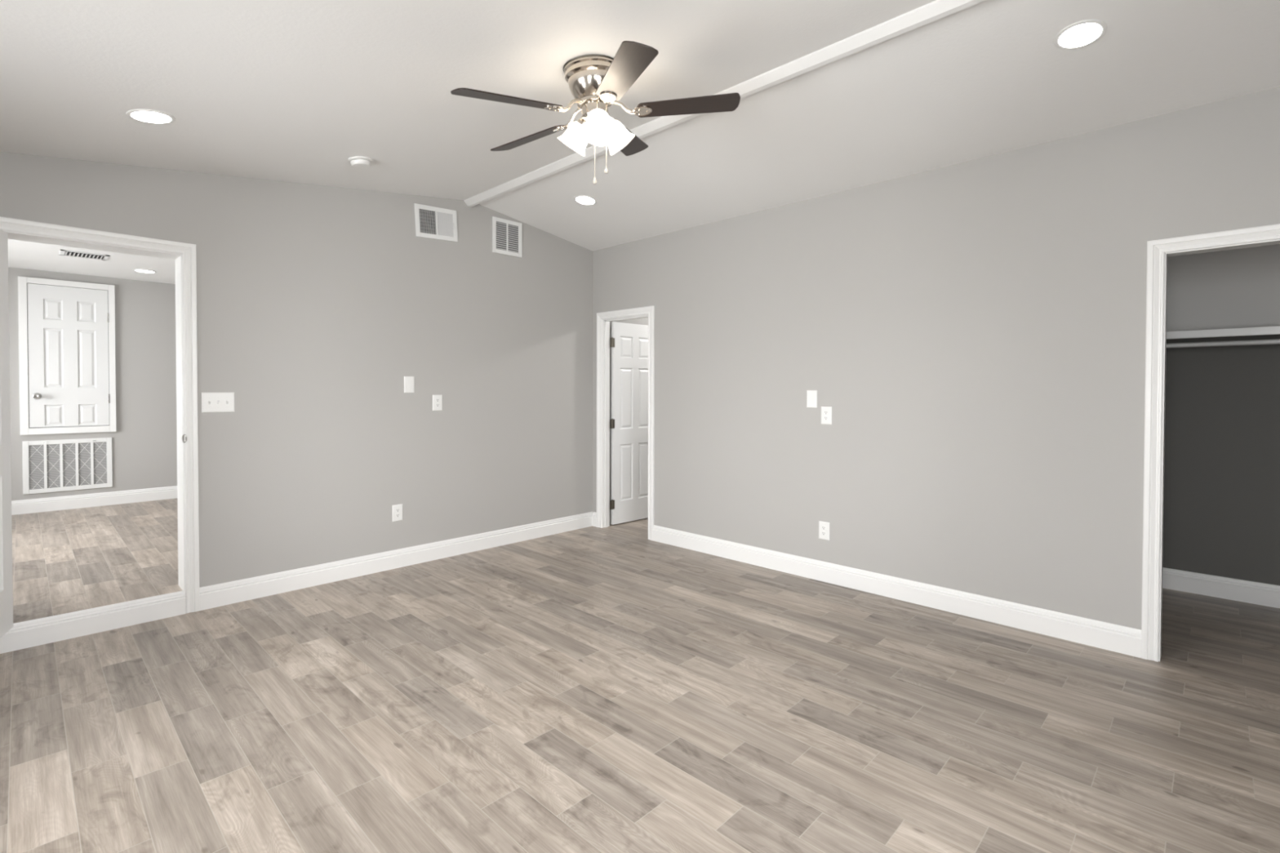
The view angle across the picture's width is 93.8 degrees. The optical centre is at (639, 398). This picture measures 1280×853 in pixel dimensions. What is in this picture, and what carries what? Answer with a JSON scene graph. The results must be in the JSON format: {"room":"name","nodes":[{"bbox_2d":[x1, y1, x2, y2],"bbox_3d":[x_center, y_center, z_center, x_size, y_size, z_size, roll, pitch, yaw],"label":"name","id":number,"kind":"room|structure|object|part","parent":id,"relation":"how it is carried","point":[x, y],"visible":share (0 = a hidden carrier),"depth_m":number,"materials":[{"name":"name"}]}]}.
{"room":"empty bedroom","nodes":[
{"label":"empty bedroom","id":0,"kind":"room"},
{"bbox_2d":[7,239,175,284],"bbox_3d":[-4.821,-1.336,4.487,3.880,0.185,4.300,1,1,44],"label":"ceiling","id":1,"kind":"structure","parent":0,"point":[21,254],"depth_m":5.60,"materials":[{"name":"white paint"}]},
{"bbox_2d":[58,249,110,260],"bbox_3d":[-4.844,-1.248,5.227,0.280,0.013,0.310,1,1,44],"label":"ceiling vent","id":2,"kind":"object","parent":1,"relation":"in","point":[63,252],"visible":1,"depth_m":5.21,"materials":[{"name":"white metal"}]},
{"bbox_2d":[133,269,156,273],"bbox_3d":[-4.904,-1.263,5.936,0.180,0.006,0.180,1,1,44],"label":"recessed light","id":3,"kind":"object","parent":1,"relation":"in","point":[136,270],"visible":1,"depth_m":5.93,"materials":[{"name":"white plastic"}]},
{"bbox_2d":[8,266,177,500],"bbox_3d":[-6.163,-0.076,5.803,0.150,2.650,4.300,1,1,44],"label":"wall","id":4,"kind":"structure","parent":0,"point":[144,441],"depth_m":6.45,"materials":[{"name":"grey paint"}]},
{"bbox_2d":[17,275,116,435],"bbox_3d":[-5.755,-0.420,6.045,0.092,1.539,0.706,1,1,44],"label":"door","id":5,"kind":"structure","parent":4,"relation":"in","point":[67,335],"depth_m":6.04,"materials":[{"name":"white paint"}]},
{"bbox_3d":[-5.908,-0.027,5.875,0.066,0.062,0.062,1,1,44],"label":"knob","id":6,"kind":"part","parent":5,"relation":"part of","materials":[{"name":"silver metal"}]},
{"bbox_2d":[22,437,112,494],"bbox_3d":[-5.790,0.670,6.080,0.019,0.520,0.657,1,1,44],"label":"air vent","id":7,"kind":"object","parent":4,"relation":"in","point":[64,464],"visible":1,"depth_m":6.07,"materials":[{"name":"white metal"}]},
{"bbox_2d":[11,485,177,515],"bbox_3d":[-6.071,1.055,5.799,0.016,0.138,4.000,1,1,44],"label":"baseboard","id":8,"kind":"structure","parent":4,"relation":"attached to","point":[94,500],"depth_m":6.20,"materials":[{"name":"white paint"}]},
{"bbox_2d":[11,497,182,623],"bbox_3d":[-4.771,1.260,4.474,4.130,0.225,4.300,1,1,44],"label":"floor","id":9,"kind":"structure","parent":0,"point":[67,561],"depth_m":4.36,"materials":[{"name":"brown wood"}]},
{"bbox_2d":[0,151,592,587],"bbox_3d":[-2.411,-0.183,4.063,0.200,2.932,5.620,1,1,44],"label":"wall","id":10,"kind":"structure","parent":0,"point":[316,304],"depth_m":4.29,"materials":[{"name":"grey paint"}]},
{"bbox_2d":[0,229,13,637],"bbox_3d":[-3.025,0.168,2.723,0.167,1.995,0.796,0,1,-31],"label":"door","id":11,"kind":"structure","parent":10,"relation":"in","point":[6,530],"depth_m":2.98,"materials":[{"name":"white paint"}]},
{"bbox_2d":[0,590,186,653],"bbox_3d":[-3.441,1.230,2.868,0.016,0.138,2.042,1,1,44],"label":"baseboard","id":12,"kind":"structure","parent":10,"relation":"attached to","point":[45,630],"depth_m":3.30,"materials":[{"name":"white paint"}]},
{"bbox_2d":[2,230,186,591],"bbox_3d":[-3.068,0.146,3.377,0.218,2.042,0.803,1,1,44],"label":"trim","id":13,"kind":"structure","parent":10,"relation":"attached to","point":[11,235],"depth_m":3.60,"materials":[{"name":"white paint"}]},
{"bbox_3d":[-2.727,0.237,3.589,0.025,0.052,0.006,0,1,-8],"label":"strike plate","id":14,"kind":"part","parent":13,"relation":"part of","materials":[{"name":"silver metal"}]},
{"bbox_2d":[0,216,199,613],"bbox_3d":[-2.996,0.184,3.308,0.018,2.219,0.907,1,1,44],"label":"trim","id":15,"kind":"structure","parent":10,"relation":"attached to","point":[188,251],"depth_m":3.60,"materials":[{"name":"white paint"}]},
{"bbox_2d":[201,392,234,412],"bbox_3d":[-2.607,0.022,3.708,0.017,0.122,0.170,1,1,44],"label":"light switch","id":16,"kind":"object","parent":10,"relation":"attached to","point":[211,402],"visible":1,"depth_m":3.71,"materials":[{"name":"white plastic"}]},
{"bbox_2d":[199,511,592,610],"bbox_3d":[-1.575,1.204,4.797,0.016,0.138,3.190,1,1,44],"label":"baseboard","id":17,"kind":"structure","parent":10,"relation":"attached to","point":[213,596],"depth_m":4.39,"materials":[{"name":"white paint"}]},
{"bbox_2d":[391,503,402,521],"bbox_3d":[-1.832,0.862,4.530,0.009,0.124,0.079,1,1,44],"label":"wall outlet","id":18,"kind":"object","parent":10,"relation":"attached to","point":[397,509],"visible":1,"depth_m":4.53,"materials":[{"name":"white plastic"}]},
{"bbox_2d":[404,376,414,392],"bbox_3d":[-1.764,-0.109,4.584,0.007,0.124,0.079,1,1,44],"label":"wall plate","id":19,"kind":"object","parent":10,"relation":"attached to","point":[409,385],"visible":1,"depth_m":4.58,"materials":[{"name":"white plastic"}]},
{"bbox_2d":[413,203,457,242],"bbox_3d":[-1.600,-1.385,4.722,0.020,0.268,0.362,1,1,44],"label":"air vent","id":20,"kind":"object","parent":10,"relation":"in","point":[431,222],"visible":1,"depth_m":4.72,"materials":[{"name":"white metal"}]},
{"bbox_2d":[432,395,442,410],"bbox_3d":[-1.605,0.030,4.750,0.009,0.124,0.079,1,1,44],"label":"wall outlet","id":21,"kind":"object","parent":10,"relation":"attached to","point":[437,399],"visible":1,"depth_m":4.75,"materials":[{"name":"white plastic"}]},
{"bbox_2d":[492,216,521,257],"bbox_3d":[-1.149,-1.399,5.195,0.011,0.302,0.297,1,1,44],"label":"air vent","id":22,"kind":"object","parent":10,"relation":"in","point":[506,237],"visible":1,"depth_m":5.19,"materials":[{"name":"white metal"}]},
{"bbox_2d":[609,316,648,524],"bbox_3d":[0.389,-0.054,6.766,0.100,2.600,2.205,1,1,44],"label":"wall","id":23,"kind":"structure","parent":0,"point":[642,321],"depth_m":6.05,"materials":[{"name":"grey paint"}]},
{"bbox_2d":[609,321,648,524],"bbox_3d":[-0.071,0.241,6.122,0.649,2.005,0.167,-1,1,-43],"label":"door","id":24,"kind":"structure","parent":23,"relation":"in","point":[628,342],"depth_m":6.07,"materials":[{"name":"white paint"}]},
{"bbox_2d":[0,517,1279,852],"bbox_3d":[0.391,1.355,2.960,7.600,0.100,7.900,1,1,44],"label":"floor","id":25,"kind":"structure","parent":0,"point":[613,688],"depth_m":2.42,"materials":[{"name":"brown wood"}]},
{"bbox_2d":[0,0,1279,251],"bbox_3d":[-0.004,-1.360,1.712,6.600,0.678,5.710,1,1,44],"label":"ceiling","id":26,"kind":"structure","parent":0,"point":[286,91],"depth_m":2.75,"materials":[{"name":"white paint"}]},
{"bbox_2d":[125,109,175,124],"bbox_3d":[-2.273,-1.311,2.788,0.178,0.028,0.179,-1,1,-41],"label":"recessed light","id":27,"kind":"object","parent":26,"relation":"in","point":[148,116],"visible":1,"depth_m":2.78,"materials":[{"name":"white plastic"}]},
{"bbox_2d":[348,156,372,168],"bbox_3d":[-1.707,-1.442,3.658,0.131,0.053,0.132,-1,1,-41],"label":"smoke detector","id":28,"kind":"object","parent":26,"relation":"attached to","point":[356,162],"visible":1,"depth_m":3.62,"materials":[{"name":"white plastic"}]},
{"bbox_2d":[573,195,596,205],"bbox_3d":[-0.428,-1.554,4.697,0.178,0.030,0.180,-1,1,-41],"label":"recessed light","id":29,"kind":"object","parent":26,"relation":"in","point":[581,199],"visible":1,"depth_m":4.69,"materials":[{"name":"white plastic"}]},
{"bbox_2d":[450,40,740,184],"bbox_3d":[-0.242,-1.235,2.740,1.209,0.537,1.251,1,1,35],"label":"ceiling fan","id":30,"kind":"object","parent":26,"relation":"hanging from","point":[596,82],"visible":1,"depth_m":2.64,"materials":[{"name":"brown wood"}]},
{"bbox_3d":[-0.536,-1.228,2.462,0.470,0.006,0.136,-10,20,-36],"label":"blade","id":31,"kind":"part","parent":30,"relation":"part of","materials":[{"name":"brown wood"}]},
{"bbox_3d":[-0.544,-1.282,2.953,0.470,0.006,0.136,-1,20,35],"label":"blade","id":32,"kind":"part","parent":30,"relation":"part of","materials":[{"name":"brown wood"}]},
{"bbox_3d":[-0.332,-1.284,2.613,0.192,0.073,0.071,-10,8,-36],"label":"blade arm","id":33,"kind":"part","parent":30,"relation":"part of","materials":[{"name":"silver metal"}]},
{"bbox_3d":[-0.334,-1.305,2.801,0.192,0.073,0.071,-1,8,35],"label":"blade arm","id":34,"kind":"part","parent":30,"relation":"part of","materials":[{"name":"silver metal"}]},
{"bbox_3d":[-0.307,-1.191,2.758,0.152,0.152,0.141,1,9,44],"label":"lamp shade","id":35,"kind":"part","parent":30,"relation":"part of","materials":[{"name":"white glass"}]},
{"bbox_3d":[-0.203,-1.121,2.696,0.005,0.247,0.005,0,1,22],"label":"pull chain","id":36,"kind":"part","parent":30,"relation":"part of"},
{"bbox_3d":[-0.183,-1.209,2.620,0.061,0.069,0.056,1,9,44],"label":"bulb","id":37,"kind":"part","parent":30,"relation":"part of","materials":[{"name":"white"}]},
{"bbox_3d":[-0.170,-1.188,2.601,0.137,0.149,0.152,0,1,8],"label":"lamp shade","id":38,"kind":"part","parent":30,"relation":"part of","materials":[{"name":"white glass"}]},
{"bbox_3d":[-0.151,-1.157,2.703,0.005,0.218,0.005,0,1,22],"label":"pull chain","id":39,"kind":"part","parent":30,"relation":"part of","materials":[{"name":"silver metal"}]},
{"bbox_3d":[-0.152,-1.294,2.555,0.071,0.073,0.192,-7,7,-18],"label":"blade arm","id":40,"kind":"part","parent":30,"relation":"part of","materials":[{"name":"silver metal"}]},
{"bbox_3d":[-0.100,-1.213,2.788,0.147,0.152,0.152,1,9,44],"label":"lamp shade","id":41,"kind":"part","parent":30,"relation":"part of","materials":[{"name":"white glass"}]},
{"bbox_3d":[-0.066,-1.254,2.313,0.136,0.006,0.470,5,3,-19],"label":"blade","id":42,"kind":"part","parent":30,"relation":"part of","materials":[{"name":"brown wood"}]},
{"bbox_3d":[-0.042,-1.318,2.714,0.195,0.061,0.072,0,1,5],"label":"blade arm","id":43,"kind":"part","parent":30,"relation":"part of","materials":[{"name":"silver metal"}]},
{"bbox_3d":[-0.078,-1.341,3.107,0.136,0.006,0.470,-16,3,19],"label":"blade","id":44,"kind":"part","parent":30,"relation":"part of","materials":[{"name":"brown wood"}]},
{"bbox_3d":[0.217,-1.323,2.712,0.470,0.006,0.136,-5,-6,0],"label":"blade","id":45,"kind":"part","parent":30,"relation":"part of","materials":[{"name":"brown wood"}]},
{"bbox_2d":[463,0,985,207],"bbox_3d":[0.846,-1.571,2.731,6.299,0.062,0.064,1,1,44],"label":"trim","id":46,"kind":"structure","parent":26,"relation":"attached to","point":[934,11],"depth_m":2.84,"materials":[{"name":"white paint"}]},
{"bbox_2d":[1053,19,1106,49],"bbox_3d":[1.836,-1.517,2.502,0.178,0.030,0.180,-1,1,-41],"label":"recessed light","id":47,"kind":"object","parent":26,"relation":"in","point":[1080,34],"visible":1,"depth_m":2.50,"materials":[{"name":"white plastic"}]},
{"bbox_2d":[592,86,1279,629],"bbox_3d":[1.900,-0.065,3.704,6.500,2.722,0.095,1,1,44],"label":"wall","id":48,"kind":"structure","parent":0,"point":[972,333],"depth_m":3.66,"materials":[{"name":"grey paint"}]},
{"bbox_2d":[592,511,596,527],"bbox_3d":[-0.445,1.189,5.912,0.058,0.138,0.016,1,1,44],"label":"baseboard","id":49,"kind":"structure","parent":48,"relation":"attached to","point":[594,514],"depth_m":5.90,"materials":[{"name":"white paint"}]},
{"bbox_2d":[596,306,654,540],"bbox_3d":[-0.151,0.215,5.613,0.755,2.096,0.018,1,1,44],"label":"trim","id":50,"kind":"structure","parent":48,"relation":"attached to","point":[650,310],"depth_m":5.66,"materials":[{"name":"white paint"}]},
{"bbox_2d":[806,390,817,408],"bbox_3d":[1.227,0.001,4.284,0.079,0.124,0.007,1,1,44],"label":"wall plate","id":51,"kind":"object","parent":48,"relation":"attached to","point":[811,395],"visible":1,"depth_m":4.28,"materials":[{"name":"white plastic"}]},
{"bbox_2d":[818,520,829,540],"bbox_3d":[1.298,0.929,4.227,0.079,0.124,0.009,1,1,44],"label":"wall outlet","id":52,"kind":"object","parent":48,"relation":"attached to","point":[824,526],"visible":1,"depth_m":4.22,"materials":[{"name":"white plastic"}]},
{"bbox_2d":[821,406,831,424],"bbox_3d":[1.307,0.116,4.207,0.079,0.124,0.009,1,1,44],"label":"wall outlet","id":53,"kind":"object","parent":48,"relation":"attached to","point":[826,411],"visible":1,"depth_m":4.20,"materials":[{"name":"white plastic"}]},
{"bbox_2d":[653,524,1141,657],"bbox_3d":[1.327,1.219,4.198,3.361,0.138,0.016,1,1,44],"label":"baseboard","id":54,"kind":"structure","parent":48,"relation":"attached to","point":[1093,633],"depth_m":3.73,"materials":[{"name":"white paint"}]},
{"bbox_2d":[1141,223,1279,662],"bbox_3d":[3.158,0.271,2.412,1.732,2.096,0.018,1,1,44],"label":"trim","id":55,"kind":"structure","parent":48,"relation":"attached to","point":[1156,249],"depth_m":2.98,"materials":[{"name":"white paint"}]},
{"bbox_2d":[1162,244,1279,585],"bbox_3d":[4.059,0.000,3.707,3.200,2.600,0.100,1,1,44],"label":"wall","id":56,"kind":"structure","parent":0,"point":[1221,511],"depth_m":3.90,"materials":[{"name":"paint"}]},
{"bbox_2d":[1162,567,1279,608],"bbox_3d":[4.016,1.232,3.684,3.000,0.138,0.016,1,1,44],"label":"baseboard","id":57,"kind":"structure","parent":56,"relation":"attached to","point":[1231,588],"depth_m":3.90,"materials":[{"name":"white paint"}]},
{"bbox_2d":[1166,325,1279,343],"bbox_3d":[3.899,-0.380,3.535,3.000,0.085,0.362,1,1,44],"label":"closet shelf","id":58,"kind":"object","parent":56,"relation":"attached to","point":[1264,332],"visible":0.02,"depth_m":3.72,"materials":[{"name":"white paint"}]},
{"bbox_3d":[4.649,0.026,2.088,0.100,2.600,1.405,1,1,44],"label":"wall","id":59,"kind":"structure","parent":0,"visible":0},
{"bbox_2d":[1166,338,1279,347],"bbox_3d":[3.799,-0.333,3.432,3.000,0.064,0.064,1,1,44],"label":"closet rod","id":60,"kind":"object","parent":59,"relation":"attached to","point":[1258,341],"visible":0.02,"depth_m":3.65,"materials":[{"name":"grey metal"}]}
]}

